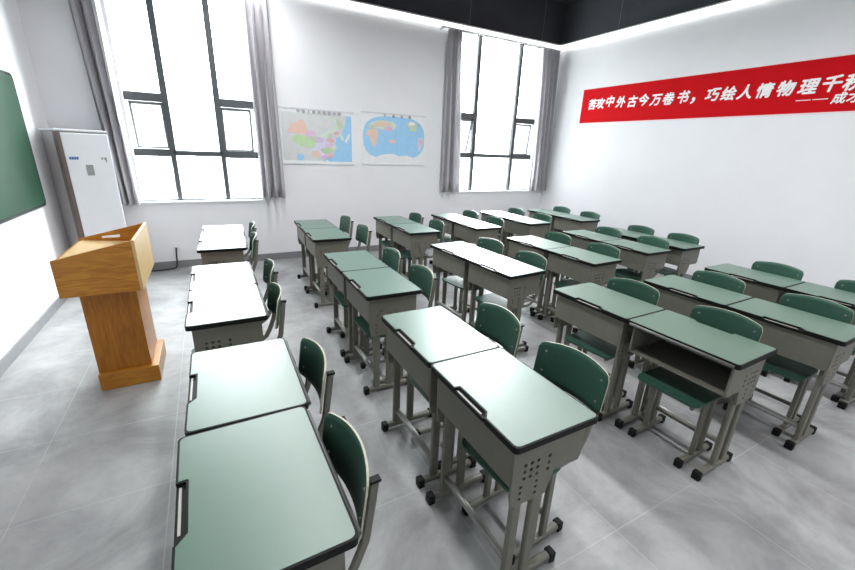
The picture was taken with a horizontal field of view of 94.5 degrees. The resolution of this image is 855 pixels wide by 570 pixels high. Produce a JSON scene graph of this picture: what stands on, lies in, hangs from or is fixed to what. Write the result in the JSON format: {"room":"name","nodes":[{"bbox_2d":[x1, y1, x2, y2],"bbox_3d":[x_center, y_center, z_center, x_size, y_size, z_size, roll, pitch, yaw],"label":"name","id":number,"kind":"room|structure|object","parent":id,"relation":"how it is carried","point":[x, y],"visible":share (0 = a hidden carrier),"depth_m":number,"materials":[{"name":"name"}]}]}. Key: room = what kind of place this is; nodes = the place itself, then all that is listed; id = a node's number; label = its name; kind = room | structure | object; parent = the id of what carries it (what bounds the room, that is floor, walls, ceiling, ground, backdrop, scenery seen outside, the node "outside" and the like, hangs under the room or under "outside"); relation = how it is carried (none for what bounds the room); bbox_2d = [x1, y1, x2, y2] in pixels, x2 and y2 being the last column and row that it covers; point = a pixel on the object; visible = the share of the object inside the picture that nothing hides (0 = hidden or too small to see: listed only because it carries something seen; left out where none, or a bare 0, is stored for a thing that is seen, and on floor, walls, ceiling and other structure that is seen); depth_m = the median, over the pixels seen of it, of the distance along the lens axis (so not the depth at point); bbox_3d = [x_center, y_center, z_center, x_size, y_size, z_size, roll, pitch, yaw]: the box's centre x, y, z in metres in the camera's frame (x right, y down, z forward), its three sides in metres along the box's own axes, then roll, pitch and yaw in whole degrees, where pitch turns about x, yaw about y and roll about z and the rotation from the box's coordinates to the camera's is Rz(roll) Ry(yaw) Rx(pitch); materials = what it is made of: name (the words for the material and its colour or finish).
{"room":"classroom","nodes":[
{"label":"classroom","id":0,"kind":"room"},
{"bbox_2d":[0,0,69,358],"bbox_3d":[-2.362,-0.836,0.773,0.240,4.250,8.930,-8,21,-27],"label":"wall","id":1,"kind":"structure","parent":0,"point":[29,242],"depth_m":3.77,"materials":[{"name":"white paint"}]},
{"bbox_2d":[0,69,45,224],"bbox_3d":[-2.934,-0.780,2.188,0.030,1.215,4.000,-8,21,-27],"label":"chalkboard","id":2,"kind":"object","parent":1,"relation":"attached to","point":[21,190],"visible":1,"depth_m":3.51,"materials":[{"name":"green metal"}]},
{"bbox_2d":[0,297,67,376],"bbox_3d":[-2.328,1.118,1.498,0.014,0.090,8.436,-8,21,-27],"label":"baseboard","id":3,"kind":"structure","parent":1,"relation":"attached to","point":[21,344],"depth_m":3.34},
{"bbox_2d":[17,0,565,261],"bbox_3d":[-0.979,-2.619,6.154,7.550,4.250,0.240,-8,21,-27],"label":"wall","id":4,"kind":"structure","parent":0,"point":[327,56],"depth_m":5.86,"materials":[{"name":"white paint"}]},
{"bbox_2d":[172,243,179,249],"bbox_3d":[-3.413,-0.521,5.370,0.086,0.086,0.034,-8,21,-27],"label":"wall socket","id":5,"kind":"object","parent":4,"relation":"attached to","point":[174,245],"visible":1,"depth_m":5.37,"materials":[{"name":"white plastic"}]},
{"bbox_2d":[151,248,177,271],"bbox_3d":[-3.610,-0.326,5.251,0.527,0.292,0.060,-10,23,-33],"label":"power cable","id":6,"kind":"object","parent":5,"relation":"attached to","point":[175,248],"visible":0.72,"depth_m":5.36,"materials":[{"name":"grey plastic"}]},
{"bbox_2d":[122,0,264,203],"bbox_3d":[-3.009,-2.425,5.043,1.490,2.677,0.255,-8,21,-27],"label":"window","id":7,"kind":"structure","parent":4,"relation":"in","point":[140,97],"depth_m":5.08,"materials":[{"name":"grey metal"}]},
{"bbox_2d":[277,106,353,164],"bbox_3d":[-1.605,-2.167,5.810,1.083,0.760,0.012,-8,21,-27],"label":"map","id":8,"kind":"object","parent":4,"relation":"attached to","point":[307,136],"visible":0.99,"depth_m":5.79},
{"bbox_2d":[152,234,518,269],"bbox_3d":[-1.000,-0.618,6.720,7.550,0.100,0.014,-8,21,-27],"label":"baseboard","id":9,"kind":"structure","parent":4,"relation":"attached to","point":[296,254],"depth_m":5.96,"materials":[{"name":"grey"}]},
{"bbox_2d":[361,111,425,165],"bbox_3d":[-0.527,-2.333,6.363,1.108,0.780,0.012,-8,21,-27],"label":"map","id":10,"kind":"object","parent":4,"relation":"attached to","point":[387,138],"visible":1,"depth_m":6.35},
{"bbox_2d":[452,32,542,192],"bbox_3d":[1.252,-3.050,7.262,1.840,2.597,0.293,-8,21,-27],"label":"window","id":11,"kind":"structure","parent":4,"relation":"in","point":[469,117],"depth_m":7.24,"materials":[{"name":"grey metal"}]},
{"bbox_2d":[440,26,561,51],"bbox_3d":[1.305,-4.132,6.680,2.520,0.024,0.126,-8,21,-27],"label":"curtain rod","id":12,"kind":"object","parent":4,"relation":"attached to","point":[441,27],"visible":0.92,"depth_m":6.53,"materials":[{"name":"white metal"}]},
{"bbox_2d":[440,29,461,191],"bbox_3d":[0.443,-2.821,6.608,0.359,2.480,0.165,-8,21,-27],"label":"curtain","id":13,"kind":"object","parent":12,"relation":"hanging from","point":[450,172],"visible":1,"depth_m":6.59,"materials":[{"name":"grey fabric"}]},
{"bbox_2d":[530,48,559,190],"bbox_3d":[2.222,-3.063,7.532,0.499,2.480,0.150,-8,21,-27],"label":"curtain","id":14,"kind":"object","parent":12,"relation":"hanging from","point":[550,58],"visible":1,"depth_m":7.48,"materials":[{"name":"grey fabric"}]},
{"bbox_3d":[-2.911,-3.557,4.491,2.350,0.024,0.126,-8,21,-27],"label":"curtain rod","id":15,"kind":"object","parent":4,"relation":"attached to","visible":0},
{"bbox_2d":[67,0,140,205],"bbox_3d":[-3.692,-2.211,4.478,0.319,2.580,0.193,-8,21,-27],"label":"curtain","id":16,"kind":"object","parent":15,"relation":"hanging from","point":[87,17],"visible":0.94,"depth_m":4.48,"materials":[{"name":"grey fabric"}]},
{"bbox_2d":[244,0,285,198],"bbox_3d":[-2.153,-2.444,5.268,0.309,2.530,0.206,-8,21,-27],"label":"curtain","id":17,"kind":"object","parent":15,"relation":"hanging from","point":[256,11],"visible":1,"depth_m":5.25,"materials":[{"name":"grey fabric"}]},
{"bbox_2d":[0,240,854,569],"bbox_3d":[0.983,0.777,3.266,8.030,0.150,8.930,-8,21,-27],"label":"floor","id":18,"kind":"structure","parent":0,"point":[88,472],"depth_m":2.18,"materials":[{"name":"grey stone"}]},
{"bbox_2d":[38,128,125,246],"bbox_3d":[-3.825,-0.846,4.516,0.350,1.735,0.470,12,21,26],"label":"air conditioner","id":19,"kind":"object","parent":18,"relation":"on","point":[81,165],"visible":0.56,"depth_m":4.30,"materials":[{"name":"white plastic"}]},
{"bbox_2d":[50,222,165,390],"bbox_3d":[-2.209,0.148,2.837,0.423,1.068,0.670,-8,21,-27],"label":"lectern","id":20,"kind":"object","parent":18,"relation":"on","point":[109,276],"visible":1,"depth_m":2.69,"materials":[{"name":"brown wood"}]},
{"bbox_2d":[197,235,247,264],"bbox_3d":[-1.992,-0.057,3.936,0.426,0.761,0.598,-7,21,-25],"label":"school desk","id":21,"kind":"object","parent":18,"relation":"on","point":[228,248],"visible":0.61,"depth_m":3.65,"materials":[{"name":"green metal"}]},
{"bbox_2d":[200,224,244,236],"bbox_3d":[-2.254,-0.241,4.444,0.426,0.761,0.598,-7,21,-25],"label":"school desk","id":22,"kind":"object","parent":18,"relation":"on","point":[216,230],"visible":0.09,"depth_m":4.29,"materials":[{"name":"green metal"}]},
{"bbox_2d":[189,262,257,290],"bbox_3d":[-1.510,0.281,3.006,0.426,0.761,0.598,-8,21,-27],"label":"school desk","id":23,"kind":"object","parent":18,"relation":"on","point":[238,273],"visible":0.27,"depth_m":2.85,"materials":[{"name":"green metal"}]},
{"bbox_2d":[185,284,269,351],"bbox_3d":[-1.230,0.464,2.506,0.426,0.761,0.598,-8,21,-27],"label":"school desk","id":24,"kind":"object","parent":18,"relation":"on","point":[222,317],"visible":0.66,"depth_m":2.24,"materials":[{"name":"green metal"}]},
{"bbox_2d":[191,282,286,353],"bbox_3d":[-1.165,0.437,2.477,0.544,0.836,0.376,-8,21,-27],"label":"chair","id":25,"kind":"object","parent":18,"relation":"on","point":[277,306],"visible":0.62,"depth_m":2.52,"materials":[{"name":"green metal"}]},
{"bbox_2d":[184,338,310,435],"bbox_3d":[-0.774,0.736,1.765,0.426,0.761,0.598,-7,21,-27],"label":"school desk","id":26,"kind":"object","parent":18,"relation":"on","point":[230,385],"visible":0.47,"depth_m":1.58,"materials":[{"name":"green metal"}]},
{"bbox_2d":[244,221,256,261],"bbox_3d":[-2.184,-0.276,4.439,0.544,0.836,0.376,-7,21,-25],"label":"chair","id":27,"kind":"object","parent":18,"relation":"on","point":[252,228],"visible":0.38,"depth_m":4.49,"materials":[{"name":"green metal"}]},
{"bbox_2d":[249,232,258,270],"bbox_3d":[-1.936,-0.086,3.913,0.544,0.836,0.376,-7,21,-25],"label":"chair","id":28,"kind":"object","parent":18,"relation":"on","point":[253,246],"visible":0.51,"depth_m":3.82,"materials":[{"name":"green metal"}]},
{"bbox_2d":[171,406,361,569],"bbox_3d":[-0.502,0.921,1.256,0.426,0.761,0.598,-8,21,-28],"label":"school desk","id":29,"kind":"object","parent":18,"relation":"on","point":[266,492],"visible":1,"depth_m":1.07,"materials":[{"name":"green laminate"}]},
{"bbox_2d":[262,259,277,323],"bbox_3d":[-1.408,0.250,2.994,0.544,0.836,0.376,-8,21,-27],"label":"chair","id":30,"kind":"object","parent":18,"relation":"on","point":[269,275],"visible":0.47,"depth_m":3.07,"materials":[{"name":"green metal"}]},
{"bbox_2d":[294,219,336,290],"bbox_3d":[-1.403,-0.394,4.993,0.426,0.761,0.598,-7,21,-26],"label":"school desk","id":31,"kind":"object","parent":18,"relation":"on","point":[320,223],"visible":0.39,"depth_m":4.87,"materials":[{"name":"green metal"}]},
{"bbox_2d":[298,338,334,437],"bbox_3d":[-0.708,0.706,1.745,0.544,0.836,0.376,-8,22,-29],"label":"chair","id":32,"kind":"object","parent":18,"relation":"on","point":[312,358],"visible":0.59,"depth_m":1.77,"materials":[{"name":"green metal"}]},
{"bbox_2d":[303,228,351,307],"bbox_3d":[-1.134,-0.210,4.488,0.426,0.761,0.598,-7,21,-26],"label":"school desk","id":33,"kind":"object","parent":18,"relation":"on","point":[320,241],"visible":0.82,"depth_m":4.25,"materials":[{"name":"grey metal"}]},
{"bbox_2d":[315,215,353,284],"bbox_3d":[-1.248,-0.450,5.059,0.544,0.836,0.376,-9,22,-29],"label":"chair","id":34,"kind":"object","parent":18,"relation":"on","point":[345,221],"visible":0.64,"depth_m":5.08,"materials":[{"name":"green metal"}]},
{"bbox_2d":[324,224,371,295],"bbox_3d":[-0.944,-0.255,4.526,0.544,0.836,0.376,-8,21,-27],"label":"chair","id":35,"kind":"object","parent":18,"relation":"on","point":[362,230],"visible":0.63,"depth_m":4.58,"materials":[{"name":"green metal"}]},
{"bbox_2d":[322,412,380,569],"bbox_3d":[-0.458,0.892,1.230,0.544,0.836,0.376,-9,22,-29],"label":"chair","id":36,"kind":"object","parent":18,"relation":"on","point":[344,446],"visible":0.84,"depth_m":1.22,"materials":[{"name":"green plastic"}]},
{"bbox_2d":[323,250,388,356],"bbox_3d":[-0.638,0.142,3.516,0.426,0.761,0.598,-7,21,-26],"label":"school desk","id":37,"kind":"object","parent":18,"relation":"on","point":[337,262],"visible":0.61,"depth_m":3.38,"materials":[{"name":"grey metal"}]},
{"bbox_2d":[334,247,403,346],"bbox_3d":[-0.525,0.110,3.508,0.544,0.836,0.376,-7,21,-26],"label":"chair","id":38,"kind":"object","parent":18,"relation":"on","point":[392,257],"visible":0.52,"depth_m":3.51,"materials":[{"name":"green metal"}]},
{"bbox_2d":[342,267,422,394],"bbox_3d":[-0.363,0.326,3.014,0.426,0.761,0.598,-7,21,-26],"label":"school desk","id":39,"kind":"object","parent":18,"relation":"on","point":[375,293],"visible":0.79,"depth_m":2.81,"materials":[{"name":"grey metal"}]},
{"bbox_2d":[373,216,416,276],"bbox_3d":[-0.457,-0.530,5.505,0.426,0.761,0.598,-8,21,-27],"label":"school desk","id":40,"kind":"object","parent":18,"relation":"on","point":[383,229],"visible":0.52,"depth_m":5.37,"materials":[{"name":"grey metal"}]},
{"bbox_2d":[354,264,437,383],"bbox_3d":[-0.253,0.292,3.011,0.544,0.836,0.376,-7,21,-26],"label":"chair","id":41,"kind":"object","parent":18,"relation":"on","point":[421,276],"visible":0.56,"depth_m":2.99,"materials":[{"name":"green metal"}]},
{"bbox_2d":[379,212,423,273],"bbox_3d":[-0.372,-0.577,5.536,0.544,0.836,0.376,-8,21,-27],"label":"chair","id":42,"kind":"object","parent":18,"relation":"on","point":[417,217],"visible":0.36,"depth_m":5.52,"materials":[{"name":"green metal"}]},
{"bbox_2d":[390,223,440,278],"bbox_3d":[-0.175,-0.348,5.007,0.426,0.761,0.598,-8,21,-27],"label":"school desk","id":43,"kind":"object","parent":18,"relation":"on","point":[416,237],"visible":0.79,"depth_m":4.74,"materials":[{"name":"grey metal"}]},
{"bbox_2d":[399,220,446,277],"bbox_3d":[-0.090,-0.395,5.038,0.544,0.836,0.376,-8,21,-27],"label":"chair","id":44,"kind":"object","parent":18,"relation":"on","point":[438,225],"visible":0.46,"depth_m":4.97,"materials":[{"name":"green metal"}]},
{"bbox_2d":[381,306,498,488],"bbox_3d":[0.033,0.602,2.255,0.426,0.761,0.598,-8,21,-27],"label":"school desk","id":45,"kind":"object","parent":18,"relation":"on","point":[418,339],"visible":0.67,"depth_m":2.10,"materials":[{"name":"grey metal"}]},
{"bbox_2d":[429,213,474,263],"bbox_3d":[0.354,-0.646,5.943,0.426,0.761,0.598,-8,21,-28],"label":"school desk","id":46,"kind":"object","parent":18,"relation":"on","point":[446,218],"visible":0.27,"depth_m":5.70,"materials":[{"name":"grey metal"}]},
{"bbox_2d":[437,210,478,242],"bbox_3d":[0.439,-0.693,5.975,0.544,0.836,0.376,-8,21,-28],"label":"chair","id":47,"kind":"object","parent":18,"relation":"on","point":[467,213],"visible":0.32,"depth_m":5.96,"materials":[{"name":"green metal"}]},
{"bbox_2d":[430,241,496,326],"bbox_3d":[0.337,0.002,4.046,0.426,0.761,0.598,-9,22,-31],"label":"school desk","id":48,"kind":"object","parent":18,"relation":"on","point":[450,257],"visible":0.55,"depth_m":3.89,"materials":[{"name":"grey metal"}]},
{"bbox_2d":[409,302,524,469],"bbox_3d":[0.199,0.561,2.276,0.544,0.836,0.376,-8,21,-27],"label":"chair","id":49,"kind":"object","parent":18,"relation":"on","point":[496,322],"visible":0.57,"depth_m":2.28,"materials":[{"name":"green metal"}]},
{"bbox_2d":[442,238,504,323],"bbox_3d":[0.453,-0.038,4.059,0.544,0.836,0.376,-10,23,-33],"label":"chair","id":50,"kind":"object","parent":18,"relation":"on","point":[493,245],"visible":0.38,"depth_m":4.08,"materials":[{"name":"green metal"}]},
{"bbox_2d":[449,220,501,274],"bbox_3d":[0.642,-0.465,5.447,0.426,0.761,0.598,-8,21,-28],"label":"school desk","id":51,"kind":"object","parent":18,"relation":"on","point":[471,231],"visible":0.58,"depth_m":5.21,"materials":[{"name":"grey metal"}]},
{"bbox_2d":[471,216,504,245],"bbox_3d":[0.726,-0.512,5.479,0.544,0.836,0.376,-8,21,-28],"label":"chair","id":52,"kind":"object","parent":18,"relation":"on","point":[498,221],"visible":0.35,"depth_m":5.46,"materials":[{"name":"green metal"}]},
{"bbox_2d":[480,211,519,252],"bbox_3d":[1.152,-0.775,6.417,0.426,0.761,0.598,-8,21,-28],"label":"school desk","id":53,"kind":"object","parent":18,"relation":"on","point":[485,214],"visible":0.28,"depth_m":6.27,"materials":[{"name":"grey metal"}]},
{"bbox_2d":[466,254,545,352],"bbox_3d":[0.654,0.178,3.567,0.426,0.761,0.598,-9,22,-31],"label":"school desk","id":54,"kind":"object","parent":18,"relation":"on","point":[506,277],"visible":0.84,"depth_m":3.34,"materials":[{"name":"grey metal"}]},
{"bbox_2d":[498,208,524,256],"bbox_3d":[1.236,-0.823,6.449,0.544,0.836,0.376,-8,21,-28],"label":"chair","id":55,"kind":"object","parent":18,"relation":"on","point":[517,211],"visible":0.2,"depth_m":6.41,"materials":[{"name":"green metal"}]},
{"bbox_2d":[475,251,548,346],"bbox_3d":[0.731,0.141,3.569,0.544,0.836,0.376,-9,22,-31],"label":"chair","id":56,"kind":"object","parent":18,"relation":"on","point":[531,258],"visible":0.42,"depth_m":3.53,"materials":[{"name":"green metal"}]},
{"bbox_2d":[426,348,598,569],"bbox_3d":[0.315,0.783,1.757,0.426,0.761,0.598,-8,21,-27],"label":"school desk","id":57,"kind":"object","parent":18,"relation":"on","point":[525,427],"visible":0.98,"depth_m":1.55,"materials":[{"name":"grey metal"}]},
{"bbox_2d":[503,216,550,256],"bbox_3d":[1.441,-0.594,5.922,0.426,0.761,0.598,-8,21,-28],"label":"school desk","id":58,"kind":"object","parent":18,"relation":"on","point":[520,225],"visible":0.61,"depth_m":5.70,"materials":[{"name":"grey metal"}]},
{"bbox_2d":[462,341,609,564],"bbox_3d":[0.459,0.735,1.802,0.544,0.836,0.376,-10,22,-32],"label":"chair","id":59,"kind":"object","parent":18,"relation":"on","point":[570,369],"visible":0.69,"depth_m":1.79,"materials":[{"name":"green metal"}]},
{"bbox_2d":[507,235,569,315],"bbox_3d":[1.210,-0.120,4.507,0.426,0.761,0.598,-9,22,-29],"label":"school desk","id":60,"kind":"object","parent":18,"relation":"on","point":[531,243],"visible":0.34,"depth_m":4.34,"materials":[{"name":"grey metal"}]},
{"bbox_2d":[533,213,552,231],"bbox_3d":[1.525,-0.641,5.954,0.544,0.836,0.376,-8,21,-28],"label":"chair","id":61,"kind":"object","parent":18,"relation":"on","point":[540,216],"visible":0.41,"depth_m":5.95,"materials":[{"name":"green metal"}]},
{"bbox_2d":[527,209,567,231],"bbox_3d":[2.038,-0.885,6.845,0.426,0.761,0.598,-8,21,-28],"label":"school desk","id":62,"kind":"object","parent":18,"relation":"on","point":[532,212],"visible":0.2,"depth_m":6.68,"materials":[{"name":"grey metal"}]},
{"bbox_2d":[524,232,571,310],"bbox_3d":[1.293,-0.168,4.541,0.544,0.836,0.376,-9,22,-29],"label":"chair","id":63,"kind":"object","parent":18,"relation":"on","point":[558,237],"visible":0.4,"depth_m":4.53,"materials":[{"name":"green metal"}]},
{"bbox_2d":[541,206,570,237],"bbox_3d":[2.122,-0.932,6.877,0.544,0.836,0.376,-8,21,-28],"label":"chair","id":64,"kind":"object","parent":18,"relation":"on","point":[562,209],"visible":0.23,"depth_m":6.88,"materials":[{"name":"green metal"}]},
{"bbox_2d":[553,214,599,232],"bbox_3d":[2.325,-0.704,6.349,0.426,0.761,0.598,-8,21,-28],"label":"school desk","id":65,"kind":"object","parent":18,"relation":"on","point":[565,222],"visible":0.54,"depth_m":6.13,"materials":[{"name":"grey metal"}]},
{"bbox_2d":[538,246,621,330],"bbox_3d":[1.514,0.059,4.020,0.426,0.761,0.598,-9,22,-29],"label":"school desk","id":66,"kind":"object","parent":18,"relation":"on","point":[585,266],"visible":0.74,"depth_m":3.84,"materials":[{"name":"grey metal"}]},
{"bbox_2d":[550,243,620,332],"bbox_3d":[1.597,0.011,4.054,0.544,0.836,0.376,-9,22,-29],"label":"chair","id":67,"kind":"object","parent":18,"relation":"on","point":[601,248],"visible":0.42,"depth_m":4.06,"materials":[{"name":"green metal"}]},
{"bbox_2d":[558,230,620,287],"bbox_3d":[2.010,-0.259,5.010,0.426,0.761,0.598,-8,21,-27],"label":"school desk","id":68,"kind":"object","parent":18,"relation":"on","point":[581,239],"visible":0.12,"depth_m":4.85,"materials":[{"name":"grey metal"}]},
{"bbox_2d":[580,211,599,227],"bbox_3d":[2.409,-0.751,6.381,0.544,0.836,0.376,-8,21,-28],"label":"chair","id":69,"kind":"object","parent":18,"relation":"on","point":[588,214],"visible":0.26,"depth_m":6.39,"materials":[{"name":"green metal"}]},
{"bbox_2d":[574,226,621,279],"bbox_3d":[2.094,-0.305,5.040,0.544,0.836,0.376,-8,21,-27],"label":"chair","id":70,"kind":"object","parent":18,"relation":"on","point":[610,231],"visible":0.27,"depth_m":5.05,"materials":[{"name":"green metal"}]},
{"bbox_2d":[553,282,664,421],"bbox_3d":[1.214,0.451,2.838,0.426,0.761,0.598,-8,22,-28],"label":"school desk","id":71,"kind":"object","parent":18,"relation":"on","point":[605,313],"visible":0.79,"depth_m":2.65,"materials":[{"name":"grey metal"}]},
{"bbox_2d":[565,278,659,409],"bbox_3d":[1.294,0.406,2.862,0.544,0.836,0.376,-11,23,-34],"label":"chair","id":72,"kind":"object","parent":18,"relation":"on","point":[584,340],"visible":0.35,"depth_m":2.82,"materials":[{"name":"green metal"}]},
{"bbox_2d":[595,227,653,270],"bbox_3d":[2.553,-0.330,5.284,0.426,0.761,0.598,-8,21,-27],"label":"school desk","id":73,"kind":"object","parent":18,"relation":"on","point":[626,234],"visible":0.06,"depth_m":5.01,"materials":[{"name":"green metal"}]},
{"bbox_2d":[604,225,654,284],"bbox_3d":[2.617,-0.355,5.248,0.544,0.836,0.376,-8,21,-27],"label":"chair","id":74,"kind":"object","parent":18,"relation":"on","point":[637,228],"visible":0.18,"depth_m":5.26,"materials":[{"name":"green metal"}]},
{"bbox_2d":[601,239,671,287],"bbox_3d":[2.290,-0.077,4.511,0.426,0.761,0.598,-8,21,-27],"label":"school desk","id":75,"kind":"object","parent":18,"relation":"on","point":[645,258],"visible":0.52,"depth_m":4.24,"materials":[{"name":"grey metal"}]},
{"bbox_2d":[615,236,669,280],"bbox_3d":[2.375,-0.123,4.541,0.544,0.836,0.376,-8,21,-27],"label":"chair","id":76,"kind":"object","parent":18,"relation":"on","point":[649,240],"visible":0.34,"depth_m":4.50,"materials":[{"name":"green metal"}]},
{"bbox_2d":[635,236,704,276],"bbox_3d":[2.837,-0.148,4.787,0.426,0.761,0.598,-8,21,-27],"label":"school desk","id":77,"kind":"object","parent":18,"relation":"on","point":[683,254],"visible":0.27,"depth_m":4.48,"materials":[{"name":"grey metal"}]},
{"bbox_2d":[655,233,699,275],"bbox_3d":[2.885,-0.190,4.798,0.544,0.836,0.376,-8,21,-27],"label":"chair","id":78,"kind":"object","parent":18,"relation":"on","point":[683,237],"visible":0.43,"depth_m":4.75,"materials":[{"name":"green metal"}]},
{"bbox_2d":[628,275,752,367],"bbox_3d":[2.028,0.383,3.135,0.426,0.761,0.598,-8,22,-28],"label":"school desk","id":79,"kind":"object","parent":18,"relation":"on","point":[678,294],"visible":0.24,"depth_m":2.97,"materials":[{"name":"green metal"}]},
{"bbox_2d":[628,305,762,468],"bbox_3d":[1.571,0.585,2.373,0.544,0.836,0.376,-8,22,-28],"label":"chair","id":80,"kind":"object","parent":18,"relation":"on","point":[661,380],"visible":0.74,"depth_m":2.33,"materials":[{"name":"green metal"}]},
{"bbox_2d":[614,310,777,481],"bbox_3d":[1.506,0.631,2.345,0.426,0.761,0.598,-8,22,-28],"label":"school desk","id":81,"kind":"object","parent":18,"relation":"on","point":[726,364],"visible":0.96,"depth_m":2.22,"materials":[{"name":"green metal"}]},
{"bbox_2d":[631,340,731,396],"bbox_3d":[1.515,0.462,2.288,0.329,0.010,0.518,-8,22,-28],"label":"compartment","id":82,"kind":"object","parent":81,"relation":"on","point":[712,375],"depth_m":2.29,"materials":[{"name":"grey metal"}]},
{"bbox_2d":[649,270,744,369],"bbox_3d":[2.112,0.336,3.167,0.544,0.836,0.376,-8,22,-28],"label":"chair","id":83,"kind":"object","parent":18,"relation":"on","point":[717,279],"visible":0.23,"depth_m":3.17,"materials":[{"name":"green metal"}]},
{"bbox_2d":[704,264,804,303],"bbox_3d":[2.826,0.266,3.574,0.426,0.761,0.598,-8,21,-27],"label":"school desk","id":84,"kind":"object","parent":18,"relation":"on","point":[766,286],"visible":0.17,"depth_m":3.32,"materials":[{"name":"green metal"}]},
{"bbox_2d":[751,261,803,280],"bbox_3d":[2.927,0.235,3.561,0.544,0.836,0.376,-8,21,-27],"label":"chair","id":85,"kind":"object","parent":18,"relation":"on","point":[775,268],"visible":0.28,"depth_m":3.56,"materials":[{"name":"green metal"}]},
{"bbox_2d":[721,298,854,450],"bbox_3d":[2.321,0.564,2.642,0.426,0.761,0.598,-8,22,-28],"label":"school desk","id":86,"kind":"object","parent":18,"relation":"on","point":[822,343],"visible":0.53,"depth_m":2.42,"materials":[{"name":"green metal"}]},
{"bbox_2d":[723,293,853,436],"bbox_3d":[2.405,0.516,2.675,0.544,0.836,0.376,-8,22,-28],"label":"chair","id":87,"kind":"object","parent":18,"relation":"on","point":[793,370],"visible":0.49,"depth_m":2.60,"materials":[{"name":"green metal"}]},
{"bbox_2d":[760,282,854,409],"bbox_3d":[3.111,0.448,3.077,0.426,0.761,0.598,-8,21,-27],"label":"school desk","id":88,"kind":"object","parent":18,"relation":"on","point":[845,298],"visible":0.23,"depth_m":2.98,"materials":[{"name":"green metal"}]},
{"bbox_2d":[783,279,854,401],"bbox_3d":[3.204,0.413,3.074,0.544,0.836,0.376,-8,21,-27],"label":"chair","id":89,"kind":"object","parent":18,"relation":"on","point":[846,285],"visible":0.35,"depth_m":3.04,"materials":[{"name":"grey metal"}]},
{"bbox_2d":[555,0,574,3],"bbox_3d":[1.155,-3.383,1.844,8.030,0.150,8.930,-8,21,-27],"label":"ceiling","id":90,"kind":"structure","parent":0,"point":[562,1],"depth_m":6.98,"materials":[{"name":"paint"}]},
{"bbox_2d":[316,0,559,49],"bbox_3d":[-0.861,-4.222,5.446,7.455,0.750,0.050,-8,21,-27],"label":"linear light","id":91,"kind":"object","parent":90,"relation":"hanging from","point":[354,4],"visible":0.96,"depth_m":6.01,"materials":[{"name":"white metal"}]},
{"bbox_2d":[559,0,761,49],"bbox_3d":[4.363,-3.450,3.819,0.050,0.750,8.138,-8,21,-27],"label":"linear light","id":92,"kind":"object","parent":90,"relation":"hanging from","point":[728,4],"visible":0.91,"depth_m":5.64,"materials":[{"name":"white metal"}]},
{"bbox_2d":[540,0,854,287],"bbox_3d":[4.501,-1.771,4.337,0.240,4.250,8.930,-8,21,-27],"label":"wall","id":93,"kind":"structure","parent":0,"point":[778,189],"depth_m":5.30,"materials":[{"name":"white paint"}]},
{"bbox_2d":[540,237,692,278],"bbox_3d":[4.311,0.208,4.944,0.014,0.100,8.436,-8,21,-27],"label":"baseboard","id":94,"kind":"structure","parent":93,"relation":"attached to","point":[687,276],"depth_m":5.80,"materials":[{"name":"grey"}]},
{"bbox_2d":[579,53,854,123],"bbox_3d":[4.076,-2.326,4.729,0.014,0.571,5.637,-8,21,-27],"label":"banner","id":95,"kind":"object","parent":93,"relation":"attached to","point":[823,85],"visible":1,"depth_m":5.02,"materials":[{"name":"red fabric"}]},
{"label":"outside","id":96,"kind":"structure","parent":0,"visible":0},
{"bbox_3d":[-10.492,-18.460,77.081,180.000,0.400,132.000,-8,21,-27],"label":"ground","id":97,"kind":"structure","parent":96,"visible":0},
{"bbox_2d":[122,80,527,198],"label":"window","id":98,"kind":"structure","parent":97,"relation":"on","point":[192,111],"depth_m":52.47,"materials":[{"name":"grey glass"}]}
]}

